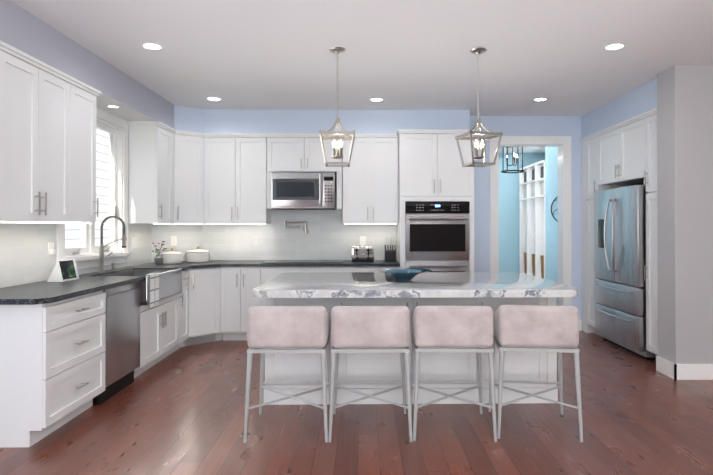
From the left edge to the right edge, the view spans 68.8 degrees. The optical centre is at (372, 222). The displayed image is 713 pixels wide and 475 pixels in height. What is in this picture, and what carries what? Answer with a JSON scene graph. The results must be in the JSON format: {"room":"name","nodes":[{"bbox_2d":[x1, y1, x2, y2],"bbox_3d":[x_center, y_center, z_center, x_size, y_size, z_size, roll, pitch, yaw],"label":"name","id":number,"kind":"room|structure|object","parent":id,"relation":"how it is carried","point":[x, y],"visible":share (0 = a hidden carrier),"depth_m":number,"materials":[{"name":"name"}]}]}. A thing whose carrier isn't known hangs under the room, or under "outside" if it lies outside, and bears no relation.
{"room":"kitchen","nodes":[
{"label":"kitchen","id":0,"kind":"room"},
{"bbox_2d":[39,119,128,281],"bbox_3d":[-2.674,-0.026,1.716,0.150,2.780,9.096,0,0,-1],"label":"wall","id":1,"kind":"structure","parent":0,"point":[122,186],"depth_m":5.54,"materials":[{"name":"blue"}]},
{"bbox_2d":[0,44,75,221],"bbox_3d":[-2.453,-0.546,3.601,0.310,1.077,0.832,0,0,-1],"label":"upper cabinet","id":2,"kind":"object","parent":1,"relation":"attached to","point":[47,143],"depth_m":3.54,"materials":[{"name":"white wood"}]},
{"bbox_2d":[0,221,166,223],"bbox_3d":[-1.026,0.006,4.823,2.680,0.008,3.180,0,0,-1],"label":"led light","id":3,"kind":"object","parent":2,"relation":"attached to","point":[53,222],"visible":1,"depth_m":3.71,"materials":[{"name":"white"}]},
{"bbox_2d":[76,80,99,221],"bbox_3d":[-2.461,-0.542,4.121,0.310,1.077,0.447,0,0,-1],"label":"upper cabinet","id":4,"kind":"object","parent":1,"relation":"attached to","point":[86,201],"depth_m":4.20,"materials":[{"name":"white wood"}]},
{"bbox_2d":[56,107,130,269],"bbox_3d":[-2.689,-0.340,4.980,0.180,1.520,1.290,0,0,-1],"label":"casement window","id":5,"kind":"structure","parent":1,"relation":"in","point":[115,127],"depth_m":5.45,"materials":[{"name":"white wood"}]},
{"bbox_2d":[128,124,175,223],"bbox_3d":[-2.487,-0.531,5.870,0.310,1.077,0.490,0,0,-1],"label":"upper cabinet","id":6,"kind":"object","parent":1,"relation":"attached to","point":[152,147],"depth_m":5.63,"materials":[{"name":"white wood"}]},
{"bbox_2d":[176,132,207,223],"bbox_3d":[-2.265,-0.528,6.350,0.530,1.077,0.460,0,0,-1],"label":"upper cabinet","id":7,"kind":"object","parent":1,"relation":"attached to","point":[191,147],"depth_m":6.26,"materials":[{"name":"white wood"}]},
{"bbox_2d":[0,331,712,474],"bbox_3d":[0.932,1.406,3.638,7.700,0.060,12.850,0,0,-1],"label":"floor","id":8,"kind":"structure","parent":0,"point":[180,411],"depth_m":3.42,"materials":[{"name":"brown wood"}]},
{"bbox_2d":[0,290,105,447],"bbox_3d":[-2.315,0.937,3.548,0.615,0.878,0.740,0,0,-1],"label":"base cabinet","id":9,"kind":"object","parent":8,"relation":"on","point":[52,367],"depth_m":3.22,"materials":[{"name":"white wood"}]},
{"bbox_2d":[0,260,399,304],"bbox_3d":[-1.152,0.487,4.912,2.984,0.034,3.547,0,0,-1],"label":"countertop","id":10,"kind":"structure","parent":9,"relation":"on","point":[42,292],"depth_m":4.18,"materials":[{"name":"black stone"}]},
{"bbox_2d":[47,259,78,281],"bbox_3d":[-2.478,0.380,4.171,0.121,0.169,0.245,0,0,-1],"label":"smart display","id":11,"kind":"object","parent":10,"relation":"on","point":[64,270],"visible":0.98,"depth_m":4.11,"materials":[{"name":"white plastic"}]},
{"bbox_2d":[98,216,126,272],"bbox_3d":[-2.436,0.202,4.893,0.262,0.535,0.106,0,0,-1],"label":"kitchen faucet","id":12,"kind":"object","parent":10,"relation":"on","point":[102,257],"visible":1,"depth_m":4.86,"materials":[{"name":"silver metal"}]},
{"bbox_2d":[98,268,181,304],"bbox_3d":[-2.233,0.598,4.981,0.505,0.250,0.868,0,0,-1],"label":"farmhouse sink","id":13,"kind":"object","parent":10,"relation":"in","point":[170,282],"visible":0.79,"depth_m":5.08,"materials":[{"name":"silver metal"}]},
{"bbox_2d":[144,273,158,307],"bbox_3d":[-1.992,0.607,4.695,0.048,0.292,0.210,0,0,-1],"label":"dish towel","id":14,"kind":"object","parent":13,"relation":"hanging from","point":[153,289],"visible":0.9,"depth_m":4.67,"materials":[{"name":"fabric"}]},
{"bbox_2d":[152,241,166,264],"bbox_3d":[-2.425,0.342,5.944,0.160,0.268,0.111,0,0,-1],"label":"plant pot","id":15,"kind":"object","parent":10,"relation":"on","point":[158,259],"visible":1,"depth_m":5.92,"materials":[{"name":"grey ceramic"}]},
{"bbox_2d":[161,248,183,263],"bbox_3d":[-2.350,0.387,6.091,0.272,0.180,0.250,0,0,-1],"label":"pot","id":16,"kind":"object","parent":10,"relation":"on","point":[172,257],"visible":0.98,"depth_m":5.99,"materials":[{"name":"white ceramic"}]},
{"bbox_2d":[184,246,210,262],"bbox_3d":[-2.134,0.384,6.354,0.312,0.190,0.290,0,0,-1],"label":"pot","id":17,"kind":"object","parent":10,"relation":"on","point":[197,255],"visible":1,"depth_m":6.24,"materials":[{"name":"white ceramic"}]},
{"bbox_2d":[261,260,343,262],"bbox_3d":[-0.840,0.476,6.378,0.960,0.007,0.530,0,0,-1],"label":"glass cooktop","id":18,"kind":"object","parent":10,"relation":"in","point":[304,261],"visible":1,"depth_m":6.33,"materials":[{"name":"black glass"}]},
{"bbox_2d":[351,246,373,261],"bbox_3d":[-0.120,0.384,6.414,0.280,0.191,0.282,0,0,-1],"label":"toaster","id":19,"kind":"object","parent":10,"relation":"on","point":[362,253],"visible":1,"depth_m":6.30,"materials":[{"name":"silver metal"}]},
{"bbox_2d":[385,236,395,261],"bbox_3d":[0.222,0.325,6.485,0.135,0.310,0.190,0,0,-1],"label":"knife block","id":20,"kind":"object","parent":10,"relation":"on","point":[390,253],"visible":1,"depth_m":6.39,"materials":[{"name":"black"}]},
{"bbox_2d":[97,282,139,404],"bbox_3d":[-2.312,0.944,4.218,0.610,0.872,0.588,0,0,-1],"label":"dishwasher","id":21,"kind":"object","parent":8,"relation":"on","point":[122,355],"visible":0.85,"depth_m":4.18,"materials":[{"name":"silver metal"}]},
{"bbox_2d":[134,295,175,377],"bbox_3d":[-2.337,1.058,5.014,0.615,0.655,0.994,0,0,-1],"label":"base cabinet","id":22,"kind":"object","parent":8,"relation":"on","point":[158,322],"depth_m":4.93,"materials":[{"name":"white wood"}]},
{"bbox_2d":[176,269,191,349],"bbox_3d":[-2.325,0.950,5.614,0.657,0.878,0.441,0,0,-1],"label":"base cabinet","id":23,"kind":"object","parent":8,"relation":"on","point":[183,299],"depth_m":5.69,"materials":[{"name":"white wood"}]},
{"bbox_2d":[192,267,223,344],"bbox_3d":[-2.026,0.953,6.038,0.631,0.878,0.630,0,0,-1],"label":"base cabinet","id":24,"kind":"object","parent":8,"relation":"on","point":[207,283],"depth_m":5.96,"materials":[{"name":"white wood"}]},
{"bbox_2d":[224,267,259,339],"bbox_3d":[-1.571,0.955,6.348,0.523,0.878,0.654,0,0,-1],"label":"base cabinet","id":25,"kind":"object","parent":8,"relation":"on","point":[239,282],"depth_m":6.07,"materials":[{"name":"white wood"}]},
{"bbox_2d":[243,306,330,442],"bbox_3d":[-0.546,0.956,3.499,0.528,0.841,0.503,0,0,-1],"label":"stool","id":26,"kind":"object","parent":8,"relation":"on","point":[288,326],"visible":0.98,"depth_m":3.27,"materials":[{"name":"fabric"}]},
{"bbox_2d":[260,267,347,305],"bbox_3d":[-0.845,0.955,6.378,1.049,0.878,0.615,0,0,-1],"label":"base cabinet","id":27,"kind":"object","parent":8,"relation":"on","point":[266,273],"depth_m":6.08,"materials":[{"name":"white wood"}]},
{"bbox_2d":[328,306,412,441],"bbox_3d":[-0.016,0.956,3.507,0.528,0.841,0.503,0,0,-1],"label":"stool","id":28,"kind":"object","parent":8,"relation":"on","point":[371,329],"visible":1,"depth_m":3.28,"materials":[{"name":"fabric"}]},
{"bbox_2d":[348,267,399,271],"bbox_3d":[-0.031,0.955,6.390,0.697,0.878,0.615,0,0,-1],"label":"base cabinet","id":29,"kind":"object","parent":8,"relation":"on","point":[350,269],"depth_m":6.08,"materials":[{"name":"white"}]},
{"bbox_2d":[263,297,557,404],"bbox_3d":[0.290,0.951,4.413,2.254,0.862,0.968,0,0,-1],"label":"kitchen island","id":30,"kind":"object","parent":8,"relation":"on","point":[434,366],"visible":0.4,"depth_m":3.97,"materials":[{"name":"white wood"}]},
{"bbox_2d":[253,272,578,297],"bbox_3d":[0.298,0.492,4.245,2.270,0.052,1.370,0,0,-1],"label":"island countertop","id":31,"kind":"structure","parent":30,"relation":"on","point":[386,285],"depth_m":3.77,"materials":[{"name":"stone"}]},
{"bbox_2d":[375,268,431,279],"bbox_3d":[0.253,0.426,4.260,0.464,0.078,0.464,0,0,-1],"label":"glass bowl","id":32,"kind":"object","parent":31,"relation":"on","point":[403,273],"visible":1,"depth_m":4.20,"materials":[{"name":"blue glass"}]},
{"bbox_2d":[396,129,476,271],"bbox_3d":[0.756,0.153,6.388,0.926,2.483,0.653,0,0,-1],"label":"tall cabinet","id":33,"kind":"object","parent":8,"relation":"on","point":[430,168],"visible":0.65,"depth_m":6.11,"materials":[{"name":"white wood"}]},
{"bbox_2d":[405,201,469,271],"bbox_3d":[0.760,0.441,6.058,0.750,1.378,0.116,0,0,-1],"label":"double oven","id":34,"kind":"object","parent":33,"relation":"in","point":[437,230],"visible":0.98,"depth_m":6.07,"materials":[{"name":"silver metal"}]},
{"bbox_2d":[410,306,496,441],"bbox_3d":[0.524,0.956,3.515,0.545,0.841,0.520,0,0,-1],"label":"stool","id":35,"kind":"object","parent":8,"relation":"on","point":[468,329],"visible":1,"depth_m":3.29,"materials":[{"name":"fabric"}]},
{"bbox_2d":[519,160,545,278],"bbox_3d":[2.941,0.201,9.027,0.420,2.420,1.350,0,0,-1],"label":"lockers","id":36,"kind":"object","parent":8,"relation":"on","point":[531,209],"visible":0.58,"depth_m":9.23,"materials":[{"name":"white wood"}]},
{"bbox_2d":[524,253,526,272],"bbox_3d":[2.854,0.751,9.472,0.187,0.405,0.187,0,0,-13],"label":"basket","id":37,"kind":"object","parent":36,"relation":"in","point":[525,254],"depth_m":9.43,"materials":[{"name":"brown wicker"}]},
{"bbox_2d":[532,254,534,275],"bbox_3d":[2.861,0.748,9.023,0.187,0.405,0.187,0,0,-13],"label":"basket","id":38,"kind":"object","parent":36,"relation":"in","point":[533,263],"depth_m":8.98,"materials":[{"name":"brown wicker"}]},
{"bbox_2d":[540,255,543,277],"bbox_3d":[2.868,0.745,8.573,0.187,0.405,0.187,0,0,-13],"label":"basket","id":39,"kind":"object","parent":36,"relation":"in","point":[542,256],"depth_m":8.54,"materials":[{"name":"brown"}]},
{"bbox_2d":[488,305,582,441],"bbox_3d":[1.084,0.956,3.529,0.528,0.841,0.503,0,0,6],"label":"stool","id":40,"kind":"object","parent":8,"relation":"on","point":[527,328],"visible":0.96,"depth_m":3.31,"materials":[{"name":"fabric"}]},
{"bbox_2d":[583,132,612,335],"bbox_3d":[3.035,0.165,6.438,0.630,2.460,0.330,0,0,-1],"label":"tall cabinet","id":41,"kind":"object","parent":8,"relation":"on","point":[590,143],"depth_m":6.51,"materials":[{"name":"white wood"}]},
{"bbox_2d":[594,185,655,359],"bbox_3d":[2.971,0.505,5.740,0.750,1.770,1.010,0,0,-1],"label":"refrigerator","id":42,"kind":"object","parent":8,"relation":"on","point":[619,264],"visible":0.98,"depth_m":5.57,"materials":[{"name":"silver metal"}]},
{"bbox_2d":[643,108,657,355],"bbox_3d":[3.056,0.156,5.057,0.630,2.460,0.315,0,0,-1],"label":"tall cabinet","id":43,"kind":"object","parent":8,"relation":"on","point":[649,118],"depth_m":5.13,"materials":[{"name":"white wood"}]},
{"bbox_2d":[10,0,712,152],"bbox_3d":[0.932,-1.419,3.632,7.700,0.090,12.800,0,0,-1],"label":"ceiling","id":44,"kind":"structure","parent":0,"point":[279,55],"depth_m":4.18,"materials":[{"name":"white paint"}]},
{"bbox_2d":[140,42,163,49],"bbox_3d":[-1.748,-1.399,4.126,0.175,0.003,0.175,0,0,-7],"label":"recessed light","id":45,"kind":"object","parent":44,"relation":"in","point":[156,46],"depth_m":4.12,"materials":[{"name":"white"}]},
{"bbox_2d":[206,97,221,100],"bbox_3d":[-1.781,-1.388,5.837,0.175,0.003,0.175,0,0,-40],"label":"recessed light","id":46,"kind":"object","parent":44,"relation":"in","point":[208,98],"depth_m":5.85,"materials":[{"name":"white"}]},
{"bbox_2d":[0,0,656,137],"bbox_3d":[0.367,-1.249,4.977,6.030,0.293,3.490,0,0,-1],"label":"soffit","id":47,"kind":"structure","parent":44,"relation":"attached to","point":[25,31],"depth_m":5.80,"materials":[{"name":"blue"}]},
{"bbox_2d":[106,105,119,107],"bbox_3d":[-2.458,-1.100,4.928,0.119,0.003,0.119,0,0,-7],"label":"recessed light","id":48,"kind":"object","parent":47,"relation":"in","point":[111,106],"depth_m":4.92,"materials":[{"name":"white"}]},
{"bbox_2d":[319,47,354,166],"bbox_3d":[-0.282,-0.930,4.200,0.292,0.936,0.292,0,0,-1],"label":"pendant lantern","id":49,"kind":"object","parent":44,"relation":"hanging from","point":[337,151],"visible":1,"depth_m":4.18,"materials":[{"name":"silver metal"}]},
{"bbox_2d":[369,98,384,101],"bbox_3d":[0.049,-1.388,5.865,0.175,0.003,0.175,0,0,-7],"label":"recessed light","id":50,"kind":"object","parent":44,"relation":"in","point":[371,99],"depth_m":5.85,"materials":[{"name":"white"}]},
{"bbox_2d":[455,48,502,166],"bbox_3d":[0.859,-0.930,4.218,0.282,0.936,0.282,0,0,-15],"label":"pendant lantern","id":51,"kind":"object","parent":44,"relation":"hanging from","point":[478,51],"visible":1,"depth_m":4.20,"materials":[{"name":"silver metal"}]},
{"bbox_2d":[501,147,524,172],"bbox_3d":[2.156,-1.060,7.998,0.354,0.569,0.354,0,0,-1],"label":"lantern pendant light","id":52,"kind":"object","parent":44,"relation":"hanging from","point":[517,170],"visible":0.62,"depth_m":7.99,"materials":[{"name":"black metal"}]},
{"bbox_2d":[532,97,547,100],"bbox_3d":[1.889,-1.388,5.856,0.175,0.003,0.175,0,0,-7],"label":"recessed light","id":53,"kind":"object","parent":44,"relation":"in","point":[542,98],"depth_m":5.85,"materials":[{"name":"white"}]},
{"bbox_2d":[602,43,626,50],"bbox_3d":[1.925,-1.399,4.136,0.175,0.003,0.175,0,0,-7],"label":"recessed light","id":54,"kind":"object","parent":44,"relation":"in","point":[614,46],"depth_m":4.13,"materials":[{"name":"white"}]},
{"bbox_2d":[336,116,581,319],"bbox_3d":[0.660,0.007,6.794,5.688,2.780,0.150,0,0,-1],"label":"wall","id":55,"kind":"structure","parent":0,"point":[538,126],"depth_m":6.75,"materials":[{"name":"blue paint"}]},
{"bbox_2d":[0,199,396,287],"bbox_3d":[-1.154,0.077,4.946,2.987,0.785,3.490,0,0,-1],"label":"tile backsplash","id":56,"kind":"structure","parent":55,"relation":"attached to","point":[25,258],"depth_m":6.67,"materials":[{"name":"white tile"}]},
{"bbox_2d":[48,242,55,256],"bbox_3d":[-2.617,0.220,4.252,0.029,0.120,0.075,0,0,-1],"label":"electrical outlet plate","id":57,"kind":"object","parent":56,"relation":"attached to","point":[51,251],"depth_m":4.24,"materials":[{"name":"white plastic"}]},
{"bbox_2d":[131,237,135,247],"bbox_3d":[-2.651,0.220,5.777,0.007,0.120,0.120,0,0,-1],"label":"electrical outlet plate","id":58,"kind":"object","parent":56,"relation":"attached to","point":[133,239],"depth_m":5.76,"materials":[{"name":"white plastic"}]},
{"bbox_2d":[171,236,176,245],"bbox_3d":[-2.458,0.224,6.429,0.075,0.120,0.007,0,0,-40],"label":"electrical outlet plate","id":59,"kind":"object","parent":56,"relation":"attached to","point":[173,238],"depth_m":6.43,"materials":[{"name":"white plastic"}]},
{"bbox_2d":[252,236,257,245],"bbox_3d":[-1.504,0.236,6.675,0.075,0.120,0.007,0,0,-1],"label":"electrical outlet plate","id":60,"kind":"object","parent":56,"relation":"attached to","point":[254,238],"depth_m":6.67,"materials":[{"name":"white plastic"}]},
{"bbox_2d":[284,220,308,234],"bbox_3d":[-0.970,0.062,6.646,0.310,0.183,0.083,0,0,-1],"label":"pot filler","id":61,"kind":"object","parent":56,"relation":"attached to","point":[306,231],"visible":1,"depth_m":6.63,"materials":[{"name":"silver metal"}]},
{"bbox_2d":[360,236,365,245],"bbox_3d":[-0.124,0.236,6.696,0.075,0.120,0.007,0,0,-1],"label":"electrical outlet plate","id":62,"kind":"object","parent":56,"relation":"attached to","point":[362,238],"depth_m":6.69,"materials":[{"name":"white plastic"}]},
{"bbox_2d":[208,133,271,223],"bbox_3d":[-1.710,-0.527,6.493,0.820,1.077,0.348,0,0,-1],"label":"upper cabinet","id":63,"kind":"object","parent":55,"relation":"attached to","point":[239,182],"depth_m":6.37,"materials":[{"name":"white wood"}]},
{"bbox_2d":[268,136,343,175],"bbox_3d":[-0.837,-0.844,6.527,0.917,0.442,0.310,0,0,-1],"label":"upper cabinet","id":64,"kind":"object","parent":55,"relation":"attached to","point":[285,153],"depth_m":6.38,"materials":[{"name":"white wood"}]},
{"bbox_2d":[271,172,335,209],"bbox_3d":[-0.841,-0.383,6.457,0.760,0.446,0.459,0,0,-1],"label":"over-the-range microwave","id":65,"kind":"object","parent":64,"relation":"attached to","point":[303,190],"visible":1,"depth_m":6.27,"materials":[{"name":"silver metal"}]},
{"bbox_2d":[340,136,397,223],"bbox_3d":[-0.027,-0.526,6.537,0.685,1.077,0.310,0,0,-1],"label":"upper cabinet","id":66,"kind":"object","parent":55,"relation":"attached to","point":[368,187],"depth_m":6.39,"materials":[{"name":"white wood"}]},
{"bbox_2d":[490,136,571,305],"bbox_3d":[2.047,0.138,6.814,1.055,2.517,0.190,0,0,-1],"label":"door frame","id":67,"kind":"structure","parent":55,"relation":"attached to","point":[562,144],"depth_m":6.73,"materials":[{"name":"white wood"}]},
{"bbox_2d":[579,320,712,379],"bbox_3d":[2.904,1.322,5.661,3.395,0.135,2.166,0,0,-1],"label":"baseboard","id":68,"kind":"structure","parent":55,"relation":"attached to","point":[674,371],"depth_m":4.58,"materials":[{"name":"white wood"}]},
{"bbox_2d":[498,153,541,271],"bbox_3d":[2.397,0.017,9.970,2.460,2.800,0.150,0,0,-1],"label":"wall","id":69,"kind":"structure","parent":0,"point":[508,222],"depth_m":9.90,"materials":[{"name":"blue paint"}]},
{"bbox_2d":[542,147,557,305],"bbox_3d":[3.208,0.006,8.257,0.890,2.800,0.100,0,0,-1],"label":"wall","id":70,"kind":"structure","parent":0,"point":[550,156],"depth_m":8.20,"materials":[{"name":"blue"}]},
{"bbox_2d":[551,196,557,221],"bbox_3d":[3.054,-0.214,8.198,0.486,0.486,0.018,0,0,-1],"label":"wall decor","id":71,"kind":"object","parent":70,"relation":"attached to","point":[551,208],"visible":0.23,"depth_m":8.19,"materials":[{"name":"black metal"}]},
{"bbox_2d":[599,116,642,187],"bbox_3d":[3.046,-0.762,5.750,0.630,0.615,1.059,0,0,-1],"label":"upper cabinet","id":72,"kind":"object","parent":0,"relation":"attached to","point":[622,154],"depth_m":5.72,"materials":[{"name":"white wood"}]},
{"bbox_2d":[657,65,712,363],"bbox_3d":[3.720,-0.006,4.755,2.090,2.780,0.280,0,0,-1],"label":"wall","id":73,"kind":"structure","parent":0,"point":[685,199],"depth_m":4.61,"materials":[{"name":"grey paint"}]},
{"label":"outside","id":74,"kind":"structure","parent":0,"visible":0},
{"bbox_2d":[65,128,108,247],"bbox_3d":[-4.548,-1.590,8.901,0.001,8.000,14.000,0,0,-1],"label":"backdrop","id":75,"kind":"structure","parent":74,"point":[71,241],"depth_m":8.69,"materials":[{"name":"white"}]}
]}

